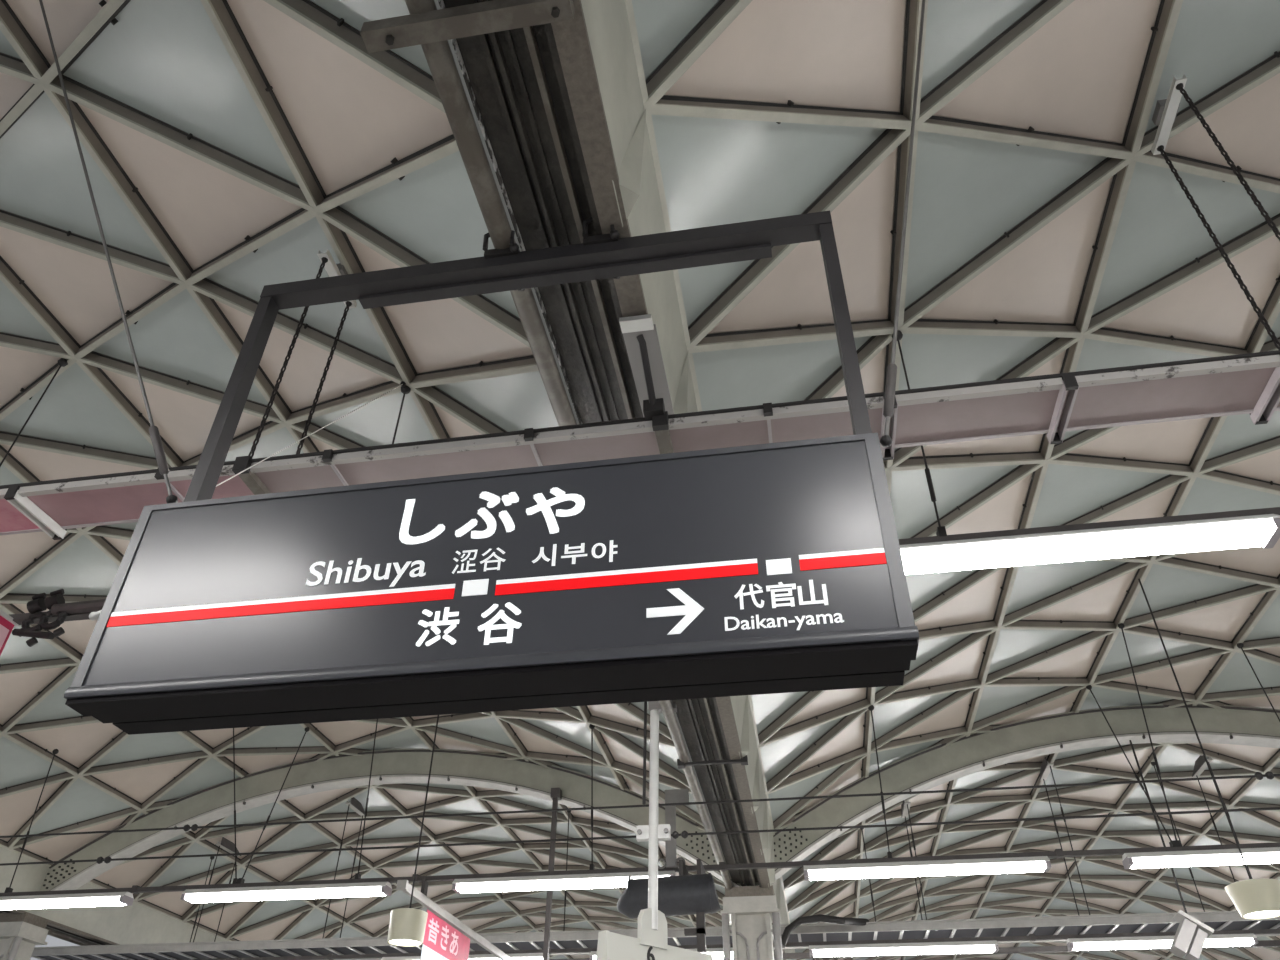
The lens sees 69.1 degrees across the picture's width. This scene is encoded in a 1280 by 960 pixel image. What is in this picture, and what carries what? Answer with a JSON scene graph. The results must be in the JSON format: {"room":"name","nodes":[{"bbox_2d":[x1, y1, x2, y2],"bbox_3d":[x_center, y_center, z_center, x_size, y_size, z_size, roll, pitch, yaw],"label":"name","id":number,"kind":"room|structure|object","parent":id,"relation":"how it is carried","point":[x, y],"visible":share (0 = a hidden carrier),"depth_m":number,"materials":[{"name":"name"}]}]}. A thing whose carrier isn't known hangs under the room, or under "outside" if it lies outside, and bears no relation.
{"room":"train station platform","nodes":[
{"label":"train station platform","id":0,"kind":"room"},
{"bbox_2d":[0,892,133,909],"bbox_3d":[-6.986,4.863,10.720,2.394,0.122,0.210,-6,-38,8],"label":"lamp","id":1,"kind":"object","parent":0,"point":[109,898],"visible":1,"depth_m":10.62,"materials":[{"name":"white plastic"}]},
{"bbox_2d":[118,895,133,905],"bbox_3d":[-5.827,4.766,10.550,0.044,0.073,0.190,-6,-38,8],"label":"socket","id":2,"kind":"object","parent":1,"relation":"attached to","point":[128,900],"depth_m":10.53,"materials":[{"name":"grey plastic"}]},
{"bbox_2d":[0,0,731,958],"bbox_3d":[-3.885,4.002,12.558,9.851,1.547,39.190,-6,-38,8],"label":"ceiling","id":3,"kind":"structure","parent":0,"point":[225,145],"depth_m":6.77,"materials":[{"name":"grey metal"}]},
{"bbox_2d":[4,749,58,892],"bbox_3d":[-7.422,4.129,11.369,0.166,1.742,0.081,-6,-38,8],"label":"suspension rod","id":4,"kind":"object","parent":3,"relation":"hanging from","point":[55,751],"visible":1,"depth_m":11.26,"materials":[{"name":"black metal"}]},
{"bbox_2d":[0,358,67,466],"bbox_3d":[-4.541,-0.010,6.530,0.196,2.326,0.072,-6,-38,8],"label":"suspension rod","id":5,"kind":"object","parent":3,"relation":"hanging from","point":[62,362],"visible":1,"depth_m":6.96,"materials":[{"name":"black metal"}]},
{"bbox_2d":[39,0,177,502],"bbox_3d":[-2.312,-1.201,3.924,1.482,2.839,0.039,13,-39,-16],"label":"wire","id":6,"kind":"object","parent":3,"relation":"hanging from","point":[154,433],"visible":0.88,"depth_m":3.63,"materials":[{"name":"grey metal"}]},
{"bbox_2d":[190,856,214,941],"bbox_3d":[-7.007,6.724,14.818,0.076,1.434,0.072,-6,-38,8],"label":"suspension rod","id":7,"kind":"object","parent":3,"relation":"hanging from","point":[211,857],"visible":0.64,"depth_m":14.76,"materials":[{"name":"black metal"}]},
{"bbox_2d":[193,837,241,941],"bbox_3d":[-6.686,6.540,14.707,0.101,1.554,0.670,-6,-38,8],"label":"wire hanger","id":8,"kind":"object","parent":3,"relation":"hanging from","point":[225,844],"visible":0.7,"depth_m":14.93,"materials":[{"name":"paint"}]},
{"bbox_2d":[232,728,237,883],"bbox_3d":[-4.965,3.806,11.389,1.109,2.313,0.080,-23,-43,27],"label":"suspension rod","id":9,"kind":"object","parent":3,"relation":"hanging from","point":[235,880],"visible":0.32,"depth_m":11.12,"materials":[{"name":"black metal"}]},
{"bbox_2d":[237,727,308,883],"bbox_3d":[-4.548,3.983,11.677,0.069,2.388,1.375,4,-38,-5],"label":"suspension rod","id":10,"kind":"object","parent":3,"relation":"hanging from","point":[240,880],"visible":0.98,"depth_m":11.35,"materials":[{"name":"black metal"}]},
{"bbox_2d":[248,249,356,457],"bbox_3d":[-1.820,-0.610,5.111,0.118,1.624,0.420,-6,-38,8],"label":"hanger","id":11,"kind":"object","parent":3,"relation":"hanging from","point":[332,269],"visible":0.78,"depth_m":5.21,"materials":[{"name":"grey metal"}]},
{"bbox_2d":[0,350,1279,539],"bbox_3d":[-0.766,-0.066,4.435,10.500,0.092,0.395,-6,-38,8],"label":"beam","id":12,"kind":"structure","parent":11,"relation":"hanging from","point":[1054,405],"depth_m":4.22,"materials":[{"name":"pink metal"}]},
{"bbox_2d":[216,381,405,486],"bbox_3d":[-1.597,-0.297,4.824,0.039,2.454,2.016,1,-37,-1],"label":"guy wire","id":13,"kind":"object","parent":3,"relation":"hanging from","point":[402,383],"visible":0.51,"depth_m":4.43,"materials":[{"name":"black metal"}]},
{"bbox_2d":[323,797,366,937],"bbox_3d":[-4.633,6.122,14.593,0.101,2.108,0.670,-6,-38,8],"label":"wire hanger","id":14,"kind":"object","parent":3,"relation":"hanging from","point":[354,804],"visible":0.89,"depth_m":14.95,"materials":[{"name":"paint"}]},
{"bbox_2d":[355,719,377,878],"bbox_3d":[-3.200,3.519,11.049,0.338,2.380,0.080,-31,-47,34],"label":"suspension rod","id":15,"kind":"object","parent":3,"relation":"hanging from","point":[357,875],"visible":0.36,"depth_m":10.78,"materials":[{"name":"black metal"}]},
{"bbox_2d":[392,385,410,443],"bbox_3d":[-1.615,-0.010,5.911,0.076,1.613,0.072,-6,-38,8],"label":"suspension rod","id":16,"kind":"object","parent":3,"relation":"hanging from","point":[405,390],"visible":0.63,"depth_m":6.31,"materials":[{"name":"black metal"}]},
{"bbox_2d":[9,507,1279,624],"bbox_3d":[0.246,0.459,5.157,19.060,0.073,0.080,-6,-38,8],"label":"rail","id":17,"kind":"object","parent":16,"relation":"hanging from","point":[17,618],"visible":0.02,"depth_m":4.86,"materials":[{"name":"grey metal"}]},
{"bbox_2d":[0,609,18,654],"bbox_3d":[-3.929,0.904,5.014,0.028,0.910,1.130,-6,-38,8],"label":"banner","id":18,"kind":"object","parent":17,"relation":"hanging from","point":[6,623],"visible":1,"depth_m":5.62,"materials":[{"name":"red paper"}]},
{"bbox_2d":[12,589,105,646],"bbox_3d":[-3.468,0.822,5.600,0.591,0.378,0.084,-6,-38,8],"label":"clamp","id":19,"kind":"object","parent":17,"relation":"attached to","point":[56,604],"visible":0.99,"depth_m":5.59,"materials":[{"name":"black metal"}]},
{"bbox_2d":[900,514,1279,574],"bbox_3d":[2.015,0.361,4.858,2.414,0.122,0.210,-6,-38,8],"label":"lamp","id":20,"kind":"object","parent":17,"relation":"attached to","point":[1263,531],"visible":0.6,"depth_m":4.78,"materials":[{"name":"white plastic"}]},
{"bbox_2d":[1260,515,1279,548],"bbox_3d":[3.184,0.263,4.686,0.044,0.073,0.190,-6,-38,8],"label":"socket","id":21,"kind":"object","parent":20,"relation":"attached to","point":[1273,521],"depth_m":4.65,"materials":[{"name":"grey plastic"}]},
{"bbox_2d":[387,715,438,946],"bbox_3d":[-2.177,3.115,9.575,0.350,3.011,0.350,-6,-38,8],"label":"round lamp","id":22,"kind":"object","parent":3,"relation":"hanging from","point":[407,926],"visible":0.97,"depth_m":8.66,"materials":[{"name":"beige metal"}]},
{"bbox_2d":[563,811,570,930],"bbox_3d":[-1.127,5.966,14.157,0.076,1.914,0.072,-6,-38,8],"label":"suspension rod","id":23,"kind":"object","parent":3,"relation":"hanging from","point":[568,812],"visible":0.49,"depth_m":14.20,"materials":[{"name":"black metal"}]},
{"bbox_2d":[589,724,594,869],"bbox_3d":[-0.544,3.504,10.394,0.116,1.643,0.081,-6,-38,8],"label":"suspension rod","id":24,"kind":"object","parent":3,"relation":"hanging from","point":[592,866],"visible":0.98,"depth_m":10.38,"materials":[{"name":"black metal"}]},
{"bbox_2d":[124,929,1279,959],"bbox_3d":[1.899,6.200,12.416,19.260,0.073,0.080,-6,-38,8],"label":"rail","id":25,"kind":"object","parent":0,"point":[1031,937],"visible":0.64,"depth_m":12.28,"materials":[{"name":"grey metal"}]},
{"bbox_2d":[381,953,549,959],"bbox_3d":[-2.446,6.692,12.957,2.394,0.122,0.210,-6,-38,8],"label":"lamp","id":26,"kind":"object","parent":25,"relation":"attached to","point":[519,956],"visible":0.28,"depth_m":12.87,"materials":[{"name":"white plastic"}]},
{"bbox_2d":[590,948,732,959],"bbox_3d":[0.513,6.406,12.551,2.394,0.122,0.210,-6,-38,8],"label":"lamp","id":27,"kind":"object","parent":25,"relation":"attached to","point":[717,953],"visible":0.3,"depth_m":12.47,"materials":[{"name":"white plastic"}]},
{"bbox_2d":[809,940,998,956],"bbox_3d":[3.422,6.125,12.152,2.394,0.122,0.210,-6,-38,8],"label":"lamp","id":28,"kind":"object","parent":25,"relation":"attached to","point":[960,946],"visible":1,"depth_m":12.11,"materials":[{"name":"white plastic"}]},
{"bbox_2d":[993,945,998,952],"bbox_3d":[4.581,6.028,11.981,0.044,0.073,0.190,-6,-38,8],"label":"socket","id":29,"kind":"object","parent":28,"relation":"attached to","point":[995,947],"depth_m":11.91,"materials":[{"name":"grey"}]},
{"bbox_2d":[1067,933,1257,950],"bbox_3d":[6.553,5.823,11.721,2.204,0.122,0.210,-6,-38,8],"label":"lamp","id":30,"kind":"object","parent":25,"relation":"attached to","point":[1217,940],"visible":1,"depth_m":11.70,"materials":[{"name":"white plastic"}]},
{"bbox_2d":[1067,941,1074,950],"bbox_3d":[5.488,5.940,11.856,0.044,0.073,0.190,-6,-38,8],"label":"socket","id":31,"kind":"object","parent":30,"relation":"attached to","point":[1070,944],"depth_m":11.80,"materials":[{"name":"grey"}]},
{"bbox_2d":[1249,936,1257,945],"bbox_3d":[7.618,5.734,11.564,0.044,0.073,0.190,-6,-38,8],"label":"socket","id":32,"kind":"object","parent":30,"relation":"attached to","point":[1253,940],"depth_m":11.50,"materials":[{"name":"grey"}]},
{"bbox_2d":[550,940,1279,959],"bbox_3d":[0.562,7.099,13.863,20.000,0.140,0.100,-6,-38,8],"label":"beam","id":33,"kind":"structure","parent":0,"point":[1264,943],"depth_m":13.14,"materials":[{"name":"grey metal"}]},
{"bbox_2d":[625,0,1279,959],"bbox_3d":[6.476,3.448,11.719,9.851,1.547,39.190,-6,-38,8],"label":"ceiling","id":34,"kind":"structure","parent":0,"point":[1046,234],"depth_m":6.27,"materials":[{"name":"grey"}]},
{"bbox_2d":[860,828,875,921],"bbox_3d":[3.294,5.718,13.412,0.076,1.461,0.072,-6,-38,8],"label":"suspension rod","id":35,"kind":"object","parent":34,"relation":"hanging from","point":[860,828],"visible":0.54,"depth_m":13.29,"materials":[{"name":"black metal"}]},
{"bbox_2d":[868,705,891,857],"bbox_3d":[2.579,3.194,9.971,0.096,1.663,0.081,-6,-38,8],"label":"suspension rod","id":36,"kind":"object","parent":34,"relation":"hanging from","point":[871,708],"visible":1,"depth_m":9.88,"materials":[{"name":"black metal"}]},
{"bbox_2d":[880,0,924,446],"bbox_3d":[1.038,-1.188,3.588,0.609,2.512,0.038,-18,-41,23],"label":"wire","id":37,"kind":"object","parent":34,"relation":"hanging from","point":[888,411],"visible":1,"depth_m":3.28,"materials":[{"name":"grey metal"}]},
{"bbox_2d":[901,800,926,919],"bbox_3d":[3.925,5.459,13.292,0.101,1.696,0.670,-6,-38,8],"label":"wire hanger","id":38,"kind":"object","parent":34,"relation":"hanging from","point":[905,806],"visible":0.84,"depth_m":13.48,"materials":[{"name":"paint"}]},
{"bbox_2d":[892,330,946,536],"bbox_3d":[1.632,-0.316,5.459,0.072,1.593,0.072,-6,-38,8],"label":"suspension rod","id":39,"kind":"object","parent":34,"relation":"hanging from","point":[941,531],"visible":0.66,"depth_m":5.21,"materials":[{"name":"black metal"}]},
{"bbox_2d":[1040,757,1089,915],"bbox_3d":[5.997,5.077,13.147,0.101,2.154,0.670,-6,-38,8],"label":"wire hanger","id":40,"kind":"object","parent":34,"relation":"hanging from","point":[1046,767],"visible":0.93,"depth_m":13.45,"materials":[{"name":"paint"}]},
{"bbox_2d":[31,911,1279,959],"bbox_3d":[0.436,6.586,13.305,20.000,0.135,0.930,-6,-38,8],"label":"ladder","id":41,"kind":"object","parent":40,"relation":"hanging from","point":[1217,920],"visible":0.55,"depth_m":13.07,"materials":[{"name":"black"}]},
{"bbox_2d":[781,914,868,946],"bbox_3d":[2.566,5.861,12.153,1.515,0.490,0.574,19,-41,-22],"label":"hose","id":42,"kind":"object","parent":41,"relation":"attached to","point":[799,921],"visible":0.95,"depth_m":12.00,"materials":[{"name":"black rubber"}]},
{"bbox_2d":[1086,685,1176,846],"bbox_3d":[5.420,3.084,10.389,0.072,2.386,1.529,-9,-39,13],"label":"suspension rod","id":43,"kind":"object","parent":34,"relation":"hanging from","point":[1089,687],"visible":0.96,"depth_m":10.04,"materials":[{"name":"black metal"}]},
{"bbox_2d":[0,842,1279,896],"bbox_3d":[0.860,4.032,9.698,20.160,0.073,0.080,-6,-38,8],"label":"rail","id":44,"kind":"object","parent":43,"relation":"hanging from","point":[1057,853],"visible":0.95,"depth_m":9.71,"materials":[{"name":"grey metal"}]},
{"bbox_2d":[181,882,391,902],"bbox_3d":[-3.919,4.567,10.299,2.394,0.122,0.210,-6,-38,8],"label":"lamp","id":45,"kind":"object","parent":44,"relation":"attached to","point":[367,889],"visible":1,"depth_m":10.25,"materials":[{"name":"white plastic"}]},
{"bbox_2d":[181,892,191,902],"bbox_3d":[-5.078,4.693,10.447,0.044,0.073,0.190,-6,-38,8],"label":"socket","id":46,"kind":"object","parent":45,"relation":"attached to","point":[185,895],"depth_m":10.38,"materials":[{"name":"grey plastic"}]},
{"bbox_2d":[381,885,391,895],"bbox_3d":[-2.760,4.470,10.128,0.044,0.073,0.190,-6,-38,8],"label":"socket","id":47,"kind":"object","parent":45,"relation":"attached to","point":[386,890],"depth_m":10.11,"materials":[{"name":"grey plastic"}]},
{"bbox_2d":[396,877,512,959],"bbox_3d":[-2.091,5.269,11.118,0.100,0.270,4.070,-6,-38,8],"label":"rail","id":48,"kind":"object","parent":44,"relation":"attached to","point":[421,897],"visible":1,"depth_m":10.47,"materials":[{"name":"white metal"}]},
{"bbox_2d":[420,909,469,959],"bbox_3d":[-2.175,5.481,10.343,0.007,0.980,1.506,-6,-38,8],"label":"hanging banner","id":49,"kind":"object","parent":48,"relation":"hanging from","point":[442,941],"visible":1,"depth_m":10.37,"materials":[{"name":"red paper"}]},
{"bbox_2d":[452,871,675,893],"bbox_3d":[-0.812,4.267,9.872,2.394,0.122,0.210,-6,-38,8],"label":"lamp","id":50,"kind":"object","parent":44,"relation":"attached to","point":[599,880],"visible":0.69,"depth_m":9.85,"materials":[{"name":"white plastic"}]},
{"bbox_2d":[452,883,460,893],"bbox_3d":[-1.971,4.393,10.020,0.044,0.073,0.190,-6,-38,8],"label":"socket","id":51,"kind":"object","parent":50,"relation":"attached to","point":[455,886],"depth_m":9.95,"materials":[{"name":"grey plastic"}]},
{"bbox_2d":[617,859,720,952],"bbox_3d":[0.302,4.274,9.282,1.034,0.840,0.606,-6,-38,8],"label":"loudspeaker","id":52,"kind":"object","parent":44,"relation":"hanging from","point":[683,894],"visible":1,"depth_m":9.09,"materials":[{"name":"black metal"}]},
{"bbox_2d":[658,789,688,868],"bbox_3d":[0.349,3.726,9.938,0.357,0.823,0.082,-6,-38,8],"label":"support pole","id":53,"kind":"object","parent":44,"relation":"attached to","point":[674,795],"visible":0.7,"depth_m":9.98,"materials":[{"name":"grey metal"}]},
{"bbox_2d":[804,856,1050,880],"bbox_3d":[2.860,3.912,9.368,2.394,0.122,0.210,-6,-38,8],"label":"lamp","id":54,"kind":"object","parent":44,"relation":"attached to","point":[1038,863],"visible":1,"depth_m":9.32,"materials":[{"name":"white plastic"}]},
{"bbox_2d":[804,868,808,880],"bbox_3d":[1.701,4.038,9.516,0.044,0.073,0.190,-6,-38,8],"label":"socket","id":55,"kind":"object","parent":54,"relation":"attached to","point":[806,870],"depth_m":9.45,"materials":[{"name":"grey plastic"}]},
{"bbox_2d":[1043,861,1050,871],"bbox_3d":[4.019,3.814,9.197,0.044,0.073,0.190,-6,-38,8],"label":"socket","id":56,"kind":"object","parent":54,"relation":"attached to","point":[1046,864],"depth_m":9.13,"materials":[{"name":"grey plastic"}]},
{"bbox_2d":[1122,847,1279,868],"bbox_3d":[5.930,3.615,8.946,2.394,0.122,0.210,-6,-38,8],"label":"lamp","id":57,"kind":"object","parent":44,"relation":"attached to","point":[1270,855],"visible":1,"depth_m":8.97,"materials":[{"name":"white plastic"}]},
{"bbox_2d":[1122,857,1133,868],"bbox_3d":[4.771,3.742,9.094,0.044,0.073,0.190,-6,-38,8],"label":"socket","id":58,"kind":"object","parent":57,"relation":"attached to","point":[1128,862],"depth_m":9.07,"materials":[{"name":"grey plastic"}]},
{"bbox_2d":[1118,623,1181,846],"bbox_3d":[5.321,2.600,9.760,0.075,2.387,0.268,19,-41,-22],"label":"suspension rod","id":59,"kind":"object","parent":34,"relation":"hanging from","point":[1121,626],"visible":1,"depth_m":9.65,"materials":[{"name":"black metal"}]},
{"bbox_2d":[1129,740,1213,959],"bbox_3d":[5.798,4.053,10.373,0.460,2.390,0.228,-6,-38,8],"label":"box","id":60,"kind":"object","parent":34,"relation":"hanging from","point":[1190,937],"visible":0.93,"depth_m":9.76,"materials":[{"name":"grey metal"}]},
{"bbox_2d":[1151,762,1204,911],"bbox_3d":[7.552,5.017,13.049,0.076,2.192,0.072,-6,-38,8],"label":"suspension rod","id":61,"kind":"object","parent":34,"relation":"hanging from","point":[1152,763],"visible":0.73,"depth_m":13.05,"materials":[{"name":"black metal"}]},
{"bbox_2d":[1138,579,1279,919],"bbox_3d":[5.153,2.304,8.647,0.430,3.226,0.430,-6,-38,8],"label":"round lamp","id":62,"kind":"object","parent":34,"relation":"hanging from","point":[1254,899],"visible":1,"depth_m":7.67,"materials":[{"name":"beige metal"}]},
{"bbox_2d":[1151,75,1279,349],"bbox_3d":[2.944,-1.258,4.601,0.100,2.099,0.460,-6,-38,8],"label":"hanger","id":63,"kind":"object","parent":34,"relation":"hanging from","point":[1165,112],"visible":0.99,"depth_m":4.97,"materials":[{"name":"grey metal"}]},
{"bbox_2d":[1192,755,1252,881],"bbox_3d":[8.097,4.897,12.840,0.101,2.095,0.670,-6,-38,8],"label":"wire hanger","id":64,"kind":"object","parent":34,"relation":"hanging from","point":[1200,765],"visible":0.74,"depth_m":13.27,"materials":[{"name":"paint"}]},
{"bbox_2d":[1237,643,1279,721],"bbox_3d":[6.826,2.669,9.834,0.071,2.387,0.632,-13,-39,17],"label":"suspension rod","id":65,"kind":"object","parent":34,"relation":"hanging from","point":[1239,645],"visible":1,"depth_m":10.40,"materials":[{"name":"black metal"}]},
{"bbox_3d":[1.398,8.305,8.028,25.000,0.200,33.000,-6,-38,8],"label":"floor","id":66,"kind":"structure","parent":0,"visible":0},
{"bbox_2d":[0,912,48,959],"bbox_3d":[-8.858,8.066,11.827,0.720,4.660,0.600,-6,-38,8],"label":"column","id":67,"kind":"structure","parent":66,"relation":"on","point":[19,933],"depth_m":12.97,"materials":[{"name":"paint"}]},
{"bbox_2d":[0,847,225,945],"bbox_3d":[-8.985,5.448,12.739,0.714,0.676,30.500,-6,-38,8],"label":"girder","id":68,"kind":"object","parent":67,"relation":"on","point":[136,923],"visible":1,"depth_m":14.37,"materials":[{"name":"metal"}]},
{"bbox_2d":[720,885,782,959],"bbox_3d":[1.383,7.077,10.420,0.720,4.660,0.600,-6,-38,8],"label":"column","id":69,"kind":"structure","parent":66,"relation":"on","point":[751,911],"depth_m":11.41,"materials":[{"name":"metal"}]},
{"bbox_2d":[39,748,743,910],"bbox_3d":[-3.723,4.869,13.132,10.644,2.111,0.280,-6,-38,8],"label":"beam","id":70,"kind":"structure","parent":69,"relation":"on","point":[202,807],"depth_m":13.45,"materials":[{"name":"metal"}]},
{"bbox_2d":[543,788,561,959],"bbox_3d":[-1.157,5.324,11.971,0.120,2.693,0.140,-6,-38,8],"label":"pole","id":71,"kind":"object","parent":70,"relation":"hanging from","point":[556,793],"visible":1,"depth_m":12.15,"materials":[{"name":"grey metal"}]},
{"bbox_2d":[360,0,794,959],"bbox_3d":[1.217,4.494,11.314,0.799,0.755,30.500,-6,-38,8],"label":"girder","id":72,"kind":"object","parent":69,"relation":"on","point":[548,124],"depth_m":3.69,"materials":[{"name":"metal"}]},
{"bbox_2d":[64,211,918,734],"bbox_3d":[-0.515,-0.161,3.301,2.592,1.956,0.321,-6,-38,8],"label":"name sign","id":73,"kind":"object","parent":72,"relation":"hanging from","point":[769,568],"visible":0.98,"depth_m":2.83,"materials":[{"name":"grey metal"}]},
{"bbox_2d":[619,314,664,419],"bbox_3d":[0.012,-0.492,4.122,0.140,0.256,0.400,-6,-38,8],"label":"rod","id":74,"kind":"object","parent":72,"relation":"hanging from","point":[653,406],"visible":1,"depth_m":4.13,"materials":[{"name":"black metal"}]},
{"bbox_2d":[636,700,676,929],"bbox_3d":[0.133,2.380,7.100,0.315,1.941,0.090,-6,-38,8],"label":"marker pole","id":75,"kind":"object","parent":72,"relation":"hanging from","point":[653,832],"visible":0.8,"depth_m":6.96,"materials":[{"name":"white metal"}]},
{"bbox_2d":[0,771,1279,837],"bbox_3d":[0.198,2.473,7.085,17.000,0.054,0.056,-6,-38,8],"label":"wire","id":76,"kind":"object","parent":75,"relation":"attached to","point":[1258,775],"visible":1,"depth_m":7.06,"materials":[{"name":"black metal"}]},
{"bbox_2d":[0,807,1279,865],"bbox_3d":[0.197,2.654,6.947,17.000,0.054,0.056,-6,-38,8],"label":"wire","id":77,"kind":"object","parent":75,"relation":"attached to","point":[675,834],"visible":0.99,"depth_m":6.92,"materials":[{"name":"black metal"}]},
{"bbox_2d":[596,908,712,959],"bbox_3d":[0.126,3.325,6.487,0.110,0.571,1.073,-31,-47,34],"label":"box","id":78,"kind":"object","parent":75,"relation":"attached to","point":[649,944],"visible":1,"depth_m":6.42,"materials":[{"name":"grey"}]},
{"bbox_2d":[677,755,747,768],"bbox_3d":[0.642,2.496,8.232,0.620,0.060,0.080,-6,-38,8],"label":"strap","id":79,"kind":"object","parent":72,"relation":"attached to","point":[744,761],"visible":0.95,"depth_m":8.21,"materials":[{"name":"black metal"}]},
{"bbox_2d":[756,704,1279,885],"bbox_3d":[6.518,3.879,11.726,10.644,2.111,0.280,-6,-38,8],"label":"beam","id":80,"kind":"structure","parent":69,"relation":"on","point":[928,768],"depth_m":12.14,"materials":[{"name":"metal"}]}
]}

